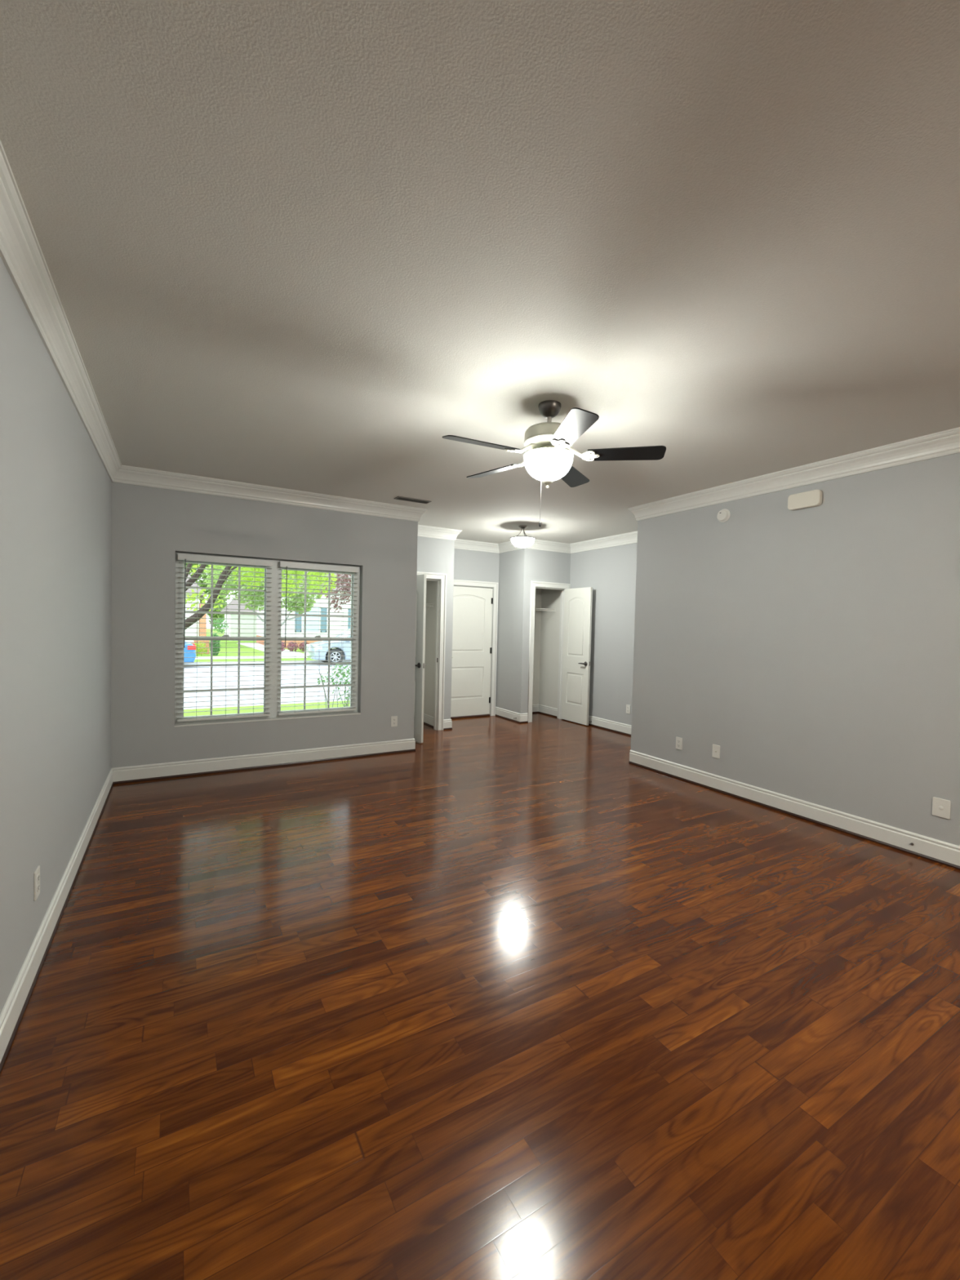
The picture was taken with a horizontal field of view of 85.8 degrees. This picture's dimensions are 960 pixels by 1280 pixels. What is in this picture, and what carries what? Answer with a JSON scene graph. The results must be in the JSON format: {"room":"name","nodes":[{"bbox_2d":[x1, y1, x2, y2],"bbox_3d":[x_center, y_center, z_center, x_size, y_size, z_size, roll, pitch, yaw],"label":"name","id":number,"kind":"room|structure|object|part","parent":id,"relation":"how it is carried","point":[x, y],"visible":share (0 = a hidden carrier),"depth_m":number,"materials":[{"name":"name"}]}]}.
{"room":"empty living room","nodes":[
{"label":"empty living room","id":0,"kind":"room"},
{"bbox_2d":[0,256,111,1013],"bbox_3d":[-1.068,0.041,0.729,0.110,2.741,8.950,0,2,-30],"label":"wall","id":1,"kind":"structure","parent":0,"point":[55,487],"depth_m":2.20,"materials":[{"name":"grey paint"}]},
{"bbox_2d":[33,865,39,901],"bbox_3d":[-1.814,0.996,2.119,0.010,0.118,0.074,0,2,-30],"label":"wall outlet","id":2,"kind":"object","parent":1,"relation":"attached to","point":[37,873],"visible":1,"depth_m":2.10,"materials":[{"name":"white plastic"}]},
{"bbox_2d":[0,768,113,1074],"bbox_3d":[-1.019,1.341,0.761,0.019,0.142,8.640,0,2,-30],"label":"baseboard","id":3,"kind":"structure","parent":1,"relation":"attached to","point":[11,1015],"depth_m":2.19,"materials":[{"name":"white paint"}]},
{"bbox_2d":[111,481,417,768],"bbox_3d":[-1.996,-0.114,5.237,2.826,2.741,0.180,0,2,-30],"label":"wall","id":4,"kind":"structure","parent":0,"point":[149,525],"depth_m":4.93,"materials":[{"name":"grey paint"}]},
{"bbox_2d":[112,738,415,784],"bbox_3d":[-2.196,1.172,5.587,2.845,0.142,0.929,0,2,-30],"label":"baseboard","id":5,"kind":"structure","parent":4,"relation":"attached to","point":[123,775],"depth_m":5.05,"materials":[{"name":"white paint"}]},
{"bbox_2d":[174,551,360,727],"bbox_3d":[-2.063,-0.006,5.197,1.730,1.600,0.179,0,2,-30],"label":"window","id":6,"kind":"structure","parent":4,"relation":"in","point":[273,649],"depth_m":5.18,"materials":[{"name":"white plastic"}]},
{"bbox_3d":[-2.471,0.362,5.014,0.715,0.791,0.028,0,2,-30],"label":"sash","id":7,"kind":"part","parent":6,"relation":"part of","materials":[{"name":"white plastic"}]},
{"bbox_3d":[-2.469,-0.379,5.018,0.715,0.762,0.028,0,2,-30],"label":"sash","id":8,"kind":"part","parent":6,"relation":"part of","materials":[{"name":"white plastic"}]},
{"bbox_2d":[177,553,272,721],"bbox_3d":[-2.425,-0.017,4.943,0.812,1.546,0.075,0,2,-30],"label":"window blind","id":9,"kind":"object","parent":6,"relation":"attached to","point":[186,557],"visible":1,"depth_m":4.93,"materials":[{"name":"white plastic"}]},
{"bbox_3d":[-2.447,0.744,4.973,0.804,0.022,0.052,0,2,-30],"label":"rail","id":10,"kind":"part","parent":9,"relation":"part of","materials":[{"name":"white plastic"}]},
{"bbox_3d":[-2.411,-0.759,4.926,0.812,0.062,0.064,0,2,-30],"label":"head rail","id":11,"kind":"part","parent":9,"relation":"part of","materials":[{"name":"white plastic"}]},
{"bbox_3d":[-2.060,0.789,5.184,1.730,0.012,0.094,0,2,-30],"label":"sill","id":12,"kind":"part","parent":6,"relation":"part of","materials":[{"name":"white paint"}]},
{"bbox_3d":[-1.719,0.366,5.452,0.739,0.791,0.028,0,2,-30],"label":"sash","id":13,"kind":"part","parent":6,"relation":"part of","materials":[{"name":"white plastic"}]},
{"bbox_3d":[-1.717,-0.375,5.456,0.739,0.762,0.028,0,2,-30],"label":"sash","id":14,"kind":"part","parent":6,"relation":"part of","materials":[{"name":"glass"}]},
{"bbox_2d":[277,560,359,715],"bbox_3d":[-1.670,-0.013,5.383,0.800,1.546,0.075,0,2,-30],"label":"window blind","id":15,"kind":"object","parent":6,"relation":"attached to","point":[282,563],"visible":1,"depth_m":5.36,"materials":[{"name":"white plastic"}]},
{"bbox_3d":[-1.692,0.748,5.414,0.792,0.022,0.052,0,2,-30],"label":"rail","id":16,"kind":"part","parent":15,"relation":"part of","materials":[{"name":"white plastic"}]},
{"bbox_3d":[-1.656,-0.755,5.366,0.800,0.062,0.064,0,2,-30],"label":"head rail","id":17,"kind":"part","parent":15,"relation":"part of","materials":[{"name":"white plastic"}]},
{"bbox_2d":[391,715,397,726],"bbox_3d":[-0.958,0.910,5.776,0.074,0.118,0.010,0,2,-30],"label":"wall outlet","id":18,"kind":"object","parent":4,"relation":"attached to","point":[393,718],"visible":1,"depth_m":5.77,"materials":[{"name":"white plastic"}]},
{"bbox_2d":[423,580,436,716],"bbox_3d":[-0.702,-0.148,7.391,0.015,2.741,0.560,0,2,-30],"label":"wall","id":19,"kind":"structure","parent":0,"point":[431,586],"depth_m":7.39,"materials":[{"name":"paint"}]},
{"bbox_2d":[423,713,433,727],"bbox_3d":[-0.747,1.151,7.420,0.019,0.142,0.560,0,2,-30],"label":"baseboard","id":20,"kind":"structure","parent":19,"relation":"attached to","point":[428,720],"depth_m":7.39,"materials":[{"name":"white paint"}]},
{"bbox_2d":[453,548,499,700],"bbox_3d":[-0.268,-0.159,8.072,1.421,2.741,0.160,0,2,-30],"label":"wall","id":21,"kind":"structure","parent":0,"point":[468,565],"depth_m":8.07,"materials":[{"name":"grey paint"}]},
{"bbox_2d":[450,586,493,716],"bbox_3d":[-0.217,0.180,8.054,0.903,2.008,0.158,0,2,-30],"label":"door","id":22,"kind":"structure","parent":21,"relation":"in","point":[472,606],"depth_m":8.08,"materials":[{"name":"white paint"}]},
{"bbox_2d":[453,579,498,715],"bbox_3d":[-0.219,0.146,8.052,1.078,2.135,0.096,0,2,-30],"label":"door frame","id":23,"kind":"structure","parent":21,"relation":"attached to","point":[458,582],"depth_m":8.26,"materials":[{"name":"white paint"}]},
{"bbox_2d":[0,712,959,1279],"bbox_3d":[1.015,1.452,3.010,6.020,0.120,10.690,0,2,-30],"label":"floor","id":24,"kind":"structure","parent":0,"point":[495,997],"depth_m":1.83,"materials":[{"name":"brown wood"}]},
{"bbox_2d":[450,714,489,719],"bbox_3d":[-0.258,1.199,8.107,0.898,0.026,0.130,0,2,-30],"label":"threshold","id":25,"kind":"object","parent":24,"relation":"on","point":[480,715],"visible":0.42,"depth_m":8.10,"materials":[{"name":"brown wood"}]},
{"bbox_2d":[0,0,959,543],"bbox_3d":[1.080,-1.407,2.926,6.020,0.120,10.690,0,2,-30],"label":"ceiling","id":26,"kind":"structure","parent":0,"point":[310,246],"depth_m":1.68,"materials":[{"name":"paint"}]},
{"bbox_2d":[394,496,431,503],"bbox_3d":[-0.700,-1.456,5.384,0.370,0.010,0.124,0,2,-30],"label":"ceiling vent","id":27,"kind":"object","parent":26,"relation":"in","point":[401,498],"visible":1,"depth_m":5.37,"materials":[{"name":"grey metal"}]},
{"bbox_2d":[509,524,536,547],"bbox_3d":[0.552,-1.333,6.668,0.342,0.275,0.342,0,2,-30],"label":"light","id":28,"kind":"object","parent":26,"relation":"attached to","point":[517,541],"visible":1,"depth_m":6.58,"materials":[{"name":"white glass"}]},
{"bbox_3d":[0.550,-1.249,6.671,0.300,0.108,0.300,0,2,-30],"label":"lamp shade","id":29,"kind":"part","parent":28,"relation":"part of","materials":[{"name":"white glass"}]},
{"bbox_2d":[441,400,666,527],"bbox_3d":[0.359,-1.028,3.004,1.226,0.676,1.259,0,2,-30],"label":"ceiling fan","id":30,"kind":"object","parent":26,"relation":"hanging from","point":[548,442],"visible":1,"depth_m":2.93,"materials":[{"name":"grey metal"}]},
{"bbox_3d":[0.007,-1.072,2.819,0.428,0.037,0.136,0,2,-26],"label":"blade","id":31,"kind":"part","parent":30,"relation":"part of","materials":[{"name":"black wood"}]},
{"bbox_3d":[0.094,-1.085,3.324,0.136,0.037,0.428,0,2,-44],"label":"blade","id":32,"kind":"part","parent":30,"relation":"part of","materials":[{"name":"black wood"}]},
{"bbox_3d":[0.602,-1.076,3.398,0.136,0.037,0.428,2,2,28],"label":"blade","id":33,"kind":"part","parent":30,"relation":"part of","materials":[{"name":"black wood"}]},
{"bbox_3d":[0.461,-1.055,2.581,0.136,0.037,0.428,1,2,-8],"label":"blade","id":34,"kind":"part","parent":30,"relation":"part of","materials":[{"name":"wood"}]},
{"bbox_3d":[0.828,-1.057,2.938,0.428,0.037,0.136,2,2,10],"label":"blade","id":35,"kind":"part","parent":30,"relation":"part of","materials":[{"name":"black wood"}]},
{"bbox_2d":[417,536,570,721],"bbox_3d":[-0.134,-0.143,7.653,3.124,2.741,0.700,0,2,-30],"label":"wall","id":36,"kind":"structure","parent":0,"point":[517,568],"depth_m":7.79,"materials":[{"name":"grey paint"}]},
{"bbox_2d":[413,573,426,742],"bbox_3d":[-0.891,0.216,6.470,0.153,2.035,0.648,0,2,-42],"label":"door","id":37,"kind":"structure","parent":36,"relation":"in","point":[421,579],"depth_m":6.26,"materials":[{"name":"white paint"}]},
{"bbox_2d":[417,571,446,730],"bbox_3d":[-0.864,0.164,6.910,0.824,2.138,0.131,0,2,-30],"label":"door frame","id":38,"kind":"structure","parent":36,"relation":"attached to","point":[442,581],"depth_m":7.05,"materials":[{"name":"white paint"}]},
{"bbox_2d":[443,719,452,729],"bbox_3d":[-0.616,1.153,7.428,0.135,0.142,0.699,0,2,-30],"label":"baseboard","id":39,"kind":"structure","parent":36,"relation":"attached to","point":[447,724],"depth_m":7.13,"materials":[{"name":"white paint"}]},
{"bbox_2d":[527,581,570,722],"bbox_3d":[1.038,0.180,7.995,0.748,2.128,0.131,0,2,-30],"label":"door frame","id":40,"kind":"structure","parent":36,"relation":"attached to","point":[534,584],"depth_m":7.83,"materials":[{"name":"white paint"}]},
{"bbox_2d":[532,588,560,708],"bbox_3d":[0.901,-0.140,8.337,0.867,2.741,0.620,0,2,-30],"label":"wall","id":41,"kind":"structure","parent":0,"point":[547,623],"depth_m":8.52,"materials":[{"name":"paint"}]},
{"bbox_2d":[532,704,557,717],"bbox_3d":[0.821,1.160,8.299,0.702,0.142,0.540,0,2,-30],"label":"baseboard","id":42,"kind":"structure","parent":41,"relation":"attached to","point":[540,708],"depth_m":8.54,"materials":[{"name":"white paint"}]},
{"bbox_2d":[534,608,555,612],"bbox_3d":[0.833,-0.367,8.325,0.725,0.300,0.389,0,2,-30],"label":"wire shelf","id":43,"kind":"object","parent":41,"relation":"attached to","point":[535,609],"visible":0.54,"depth_m":8.30,"materials":[{"name":"white metal"}]},
{"bbox_2d":[569,542,637,725],"bbox_3d":[2.036,-0.079,7.142,0.110,2.741,2.590,0,2,-30],"label":"wall","id":44,"kind":"structure","parent":0,"point":[611,571],"depth_m":7.34,"materials":[{"name":"grey paint"}]},
{"bbox_2d":[560,586,592,725],"bbox_3d":[1.458,0.232,7.833,0.153,2.030,0.604,0,2,-30],"label":"door","id":45,"kind":"structure","parent":44,"relation":"in","point":[577,627],"depth_m":7.79,"materials":[{"name":"white paint"}]},
{"bbox_3d":[1.517,0.349,7.638,0.059,0.066,0.142,0,2,-30],"label":"handle","id":46,"kind":"part","parent":45,"relation":"part of","materials":[{"name":"grey metal"}]},
{"bbox_2d":[626,704,630,714],"bbox_3d":[2.019,0.943,7.042,0.010,0.118,0.074,0,2,-30],"label":"wall outlet","id":47,"kind":"object","parent":44,"relation":"attached to","point":[628,707],"visible":1,"depth_m":7.04,"materials":[{"name":"white plastic"}]},
{"bbox_2d":[631,453,959,846],"bbox_3d":[3.949,0.097,2.682,1.075,2.741,7.270,0,2,-30],"label":"wall","id":48,"kind":"structure","parent":0,"point":[818,647],"depth_m":3.94,"materials":[{"name":"grey paint"}]},
{"bbox_2d":[0,140,959,553],"bbox_3d":[1.137,-1.274,2.826,5.800,0.138,10.230,0,2,-30],"label":"crown molding","id":49,"kind":"structure","parent":48,"relation":"attached to","point":[21,254],"depth_m":3.77,"materials":[{"name":"white paint"}]},
{"bbox_2d":[675,737,682,750],"bbox_3d":[1.941,1.009,5.041,0.010,0.118,0.074,0,2,-30],"label":"wall outlet","id":50,"kind":"object","parent":48,"relation":"attached to","point":[678,740],"visible":1,"depth_m":5.04,"materials":[{"name":"white plastic"}]},
{"bbox_2d":[711,744,719,758],"bbox_3d":[2.142,1.012,4.693,0.014,0.118,0.074,0,2,-30],"label":"wall plate","id":51,"kind":"object","parent":48,"relation":"attached to","point":[716,748],"visible":1,"depth_m":4.69,"materials":[{"name":"white plastic"}]},
{"bbox_2d":[716,508,730,522],"bbox_3d":[2.175,-1.115,4.630,0.040,0.120,0.120,0,2,-30],"label":"smoke detector","id":52,"kind":"object","parent":48,"relation":"attached to","point":[723,515],"visible":1,"depth_m":4.61,"materials":[{"name":"white plastic"}]},
{"bbox_2d":[495,706,959,870],"bbox_3d":[3.111,1.337,4.088,1.094,0.142,10.230,0,2,-30],"label":"baseboard","id":53,"kind":"structure","parent":48,"relation":"attached to","point":[934,850],"depth_m":4.07,"materials":[{"name":"white paint"}]},
{"bbox_2d":[787,489,822,510],"bbox_3d":[2.526,-1.087,4.022,0.045,0.122,0.240,0,2,-30],"label":"door chime","id":54,"kind":"object","parent":48,"relation":"attached to","point":[810,499],"visible":1,"depth_m":4.00,"materials":[{"name":"beige plastic"}]},
{"bbox_2d":[932,796,951,819],"bbox_3d":[2.951,1.075,3.307,0.010,0.118,0.090,0,2,-30],"label":"wall plate","id":55,"kind":"object","parent":48,"relation":"attached to","point":[941,807],"visible":1,"depth_m":3.30,"materials":[{"name":"white plastic"}]},
{"bbox_3d":[-1.131,-0.150,7.123,1.026,2.741,0.750,0,2,-30],"label":"wall","id":56,"kind":"structure","parent":0,"visible":0},
{"bbox_2d":[426,603,433,613],"bbox_3d":[-1.150,-0.380,7.227,0.916,0.300,0.369,0,2,-30],"label":"wire shelf","id":57,"kind":"object","parent":56,"relation":"attached to","point":[426,603],"visible":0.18,"depth_m":7.29,"materials":[{"name":"white metal"}]},
{"label":"outside","id":58,"kind":"structure","parent":0,"visible":0},
{"bbox_2d":[195,628,334,657],"bbox_3d":[-26.374,-0.470,65.105,100.000,0.300,81.000,0,2,-30],"label":"lawn","id":59,"kind":"structure","parent":58,"point":[232,651],"depth_m":32.15,"materials":[{"name":"green plant"}]},
{"bbox_2d":[184,573,204,644],"bbox_3d":[-24.274,-2.323,33.820,10.900,5.350,9.800,0,2,-30],"label":"house","id":60,"kind":"structure","parent":59,"relation":"on","point":[189,629],"depth_m":32.33,"materials":[{"name":"white"}]},
{"bbox_2d":[194,641,208,655],"bbox_3d":[-14.295,0.446,26.419,0.721,0.791,0.548,0,2,-30],"label":"shrub","id":61,"kind":"object","parent":59,"relation":"on","point":[198,644],"visible":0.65,"depth_m":26.39,"materials":[{"name":"green plant"}]},
{"bbox_2d":[193,640,208,653],"bbox_3d":[-14.916,0.353,27.690,0.720,0.790,0.400,0,2,-30],"label":"brick wall","id":62,"kind":"structure","parent":59,"relation":"on","point":[194,641],"depth_m":27.58,"materials":[{"name":"orange brick"}]},
{"bbox_2d":[199,603,206,635],"bbox_3d":[-17.570,-0.887,32.750,0.380,2.850,0.900,0,2,-30],"label":"brick pillar","id":63,"kind":"structure","parent":59,"relation":"on","point":[201,620],"depth_m":32.36,"materials":[{"name":"orange brick"}]},
{"bbox_2d":[186,563,235,627],"bbox_3d":[-30.747,-6.465,55.908,10.210,12.026,4.463,0,2,-30],"label":"tree","id":64,"kind":"object","parent":59,"relation":"on","point":[208,591],"visible":0.12,"depth_m":56.41,"materials":[{"name":"green plant"}]},
{"bbox_2d":[208,617,228,655],"bbox_3d":[-14.020,-0.193,27.520,0.843,2.086,2.270,1,2,-12],"label":"tree","id":65,"kind":"object","parent":59,"relation":"on","point":[220,620],"visible":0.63,"depth_m":27.83,"materials":[{"name":"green plant"}]},
{"bbox_2d":[221,595,257,640],"bbox_3d":[-21.513,-2.119,49.336,5.500,4.150,7.800,0,2,-30],"label":"house","id":66,"kind":"structure","parent":59,"relation":"on","point":[244,628],"depth_m":45.82,"materials":[{"name":"white"}]},
{"bbox_2d":[237,643,304,655],"bbox_3d":[-14.504,0.552,35.004,1.699,0.050,17.084,0,2,-33],"label":"driveway","id":67,"kind":"structure","parent":59,"relation":"on","point":[249,645],"depth_m":33.03,"materials":[{"name":"concrete"}]},
{"bbox_2d":[281,641,286,651],"bbox_3d":[-12.126,0.395,31.399,0.707,0.681,0.652,0,2,-30],"label":"shrub","id":68,"kind":"object","parent":59,"relation":"on","point":[282,644],"visible":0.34,"depth_m":31.36,"materials":[{"name":"red plant"}]},
{"bbox_2d":[287,640,298,651],"bbox_3d":[-11.504,0.408,31.767,0.702,0.682,0.658,0,2,-30],"label":"shrub","id":69,"kind":"object","parent":59,"relation":"on","point":[292,645],"visible":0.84,"depth_m":31.68,"materials":[{"name":"red plant"}]},
{"bbox_2d":[256,571,351,648],"bbox_3d":[-11.543,-2.702,41.223,11.250,6.250,9.800,0,2,-30],"label":"house","id":70,"kind":"structure","parent":59,"relation":"on","point":[300,620],"depth_m":36.31,"materials":[{"name":"white"}]},
{"bbox_2d":[295,611,302,631],"bbox_3d":[-12.463,-1.427,35.483,0.420,1.750,0.040,0,2,-30],"label":"shutter","id":71,"kind":"object","parent":70,"relation":"hanging from","point":[298,620],"depth_m":35.50,"materials":[{"name":"blue plastic"}]},
{"bbox_3d":[-11.731,-1.424,35.924,1.050,1.750,0.015,0,2,-30],"label":"pane","id":72,"kind":"part","parent":70,"relation":"part of","materials":[{"name":"white glass"}]},
{"bbox_2d":[320,608,327,632],"bbox_3d":[-10.986,-1.419,36.344,0.420,1.750,0.040,0,2,-30],"label":"shutter","id":73,"kind":"object","parent":70,"relation":"hanging from","point":[323,624],"depth_m":36.35,"materials":[{"name":"blue plastic"}]},
{"bbox_2d":[347,608,351,629],"bbox_3d":[-9.310,-1.410,37.321,0.420,1.750,0.040,0,2,-30],"label":"shutter","id":74,"kind":"object","parent":70,"relation":"hanging from","point":[348,610],"depth_m":37.23,"materials":[{"name":"blue plastic"}]},
{"bbox_2d":[298,641,308,651],"bbox_3d":[-10.907,0.419,32.116,0.730,0.697,0.658,0,2,-30],"label":"shrub","id":75,"kind":"object","parent":59,"relation":"on","point":[301,646],"visible":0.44,"depth_m":31.97,"materials":[{"name":"red plant"}]},
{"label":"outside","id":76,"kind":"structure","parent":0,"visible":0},
{"bbox_2d":[183,700,350,716],"bbox_3d":[4.072,1.771,12.855,100.000,0.300,6.730,0,2,-30],"label":"lawn","id":77,"kind":"structure","parent":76,"point":[224,712],"depth_m":11.05,"materials":[{"name":"green plant"}]},
{"bbox_2d":[185,563,337,629],"bbox_3d":[-4.901,-0.826,8.660,2.609,4.767,5.479,3,2,42],"label":"tree","id":78,"kind":"object","parent":77,"relation":"on","point":[188,621],"visible":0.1,"depth_m":9.18,"materials":[{"name":"green plant"}]},
{"bbox_2d":[317,663,350,707],"bbox_3d":[-2.176,0.976,8.263,0.849,1.279,0.518,0,2,-30],"label":"bush","id":79,"kind":"object","parent":77,"relation":"on","point":[340,666],"visible":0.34,"depth_m":8.22,"materials":[{"name":"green plant"}]},
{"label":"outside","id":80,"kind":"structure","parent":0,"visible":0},
{"bbox_2d":[195,655,307,659],"bbox_3d":[-5.570,1.051,29.402,100.000,0.300,1.700,0,2,-30],"label":"sidewalk","id":81,"kind":"structure","parent":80,"point":[296,656],"depth_m":25.69,"materials":[{"name":"concrete"}]},
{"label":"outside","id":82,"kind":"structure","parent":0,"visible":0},
{"bbox_2d":[183,661,350,709],"bbox_3d":[-0.830,1.460,21.266,100.000,0.300,12.750,0,2,-30],"label":"street","id":83,"kind":"structure","parent":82,"point":[220,670],"depth_m":15.74,"materials":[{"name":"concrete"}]},
{"bbox_2d":[183,640,195,662],"bbox_3d":[-13.430,0.345,19.978,4.280,1.430,1.752,0,2,-30],"label":"car","id":84,"kind":"object","parent":83,"relation":"on","point":[186,645],"visible":0.02,"depth_m":20.21,"materials":[{"name":"blue paint"}]},
{"bbox_2d":[187,645,195,649],"bbox_3d":[-11.309,0.300,20.281,0.290,0.160,0.144,0,2,-30],"label":"tail light","id":85,"kind":"object","parent":84,"relation":"attached to","point":[188,646],"depth_m":20.22,"materials":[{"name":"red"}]},
{"bbox_2d":[183,659,350,664],"bbox_3d":[-4.098,1.150,26.876,100.000,0.300,0.250,0,2,-30],"label":"strip","id":86,"kind":"object","parent":83,"relation":"on","point":[282,661],"depth_m":22.97,"materials":[{"name":"concrete"}]},
{"bbox_2d":[306,628,351,664],"bbox_3d":[-5.625,0.244,24.529,4.750,1.720,2.160,0,2,-30],"label":"car","id":87,"kind":"object","parent":83,"relation":"on","point":[312,646],"visible":0.34,"depth_m":23.11,"materials":[{"name":"silver metal"}]},
{"bbox_2d":[320,573,351,612],"bbox_3d":[-5.102,-1.199,20.703,2.630,4.764,1.616,0,2,-30],"label":"tree","id":88,"kind":"object","parent":83,"relation":"on","point":[345,588],"visible":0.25,"depth_m":20.33,"materials":[{"name":"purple plant"}]},
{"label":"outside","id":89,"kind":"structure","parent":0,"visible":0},
{"bbox_2d":[194,657,316,662],"bbox_3d":[-4.652,1.129,27.827,100.000,0.300,1.950,0,2,-30],"label":"verge","id":90,"kind":"structure","parent":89,"point":[282,659],"depth_m":24.36,"materials":[{"name":"green plant"}]},
{"bbox_2d":[204,564,331,626],"bbox_3d":[-10.042,-1.854,24.630,5.749,5.618,3.346,1,2,-19],"label":"tree","id":91,"kind":"object","parent":90,"relation":"on","point":[291,605],"visible":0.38,"depth_m":24.34,"materials":[{"name":"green plant"}]}
]}

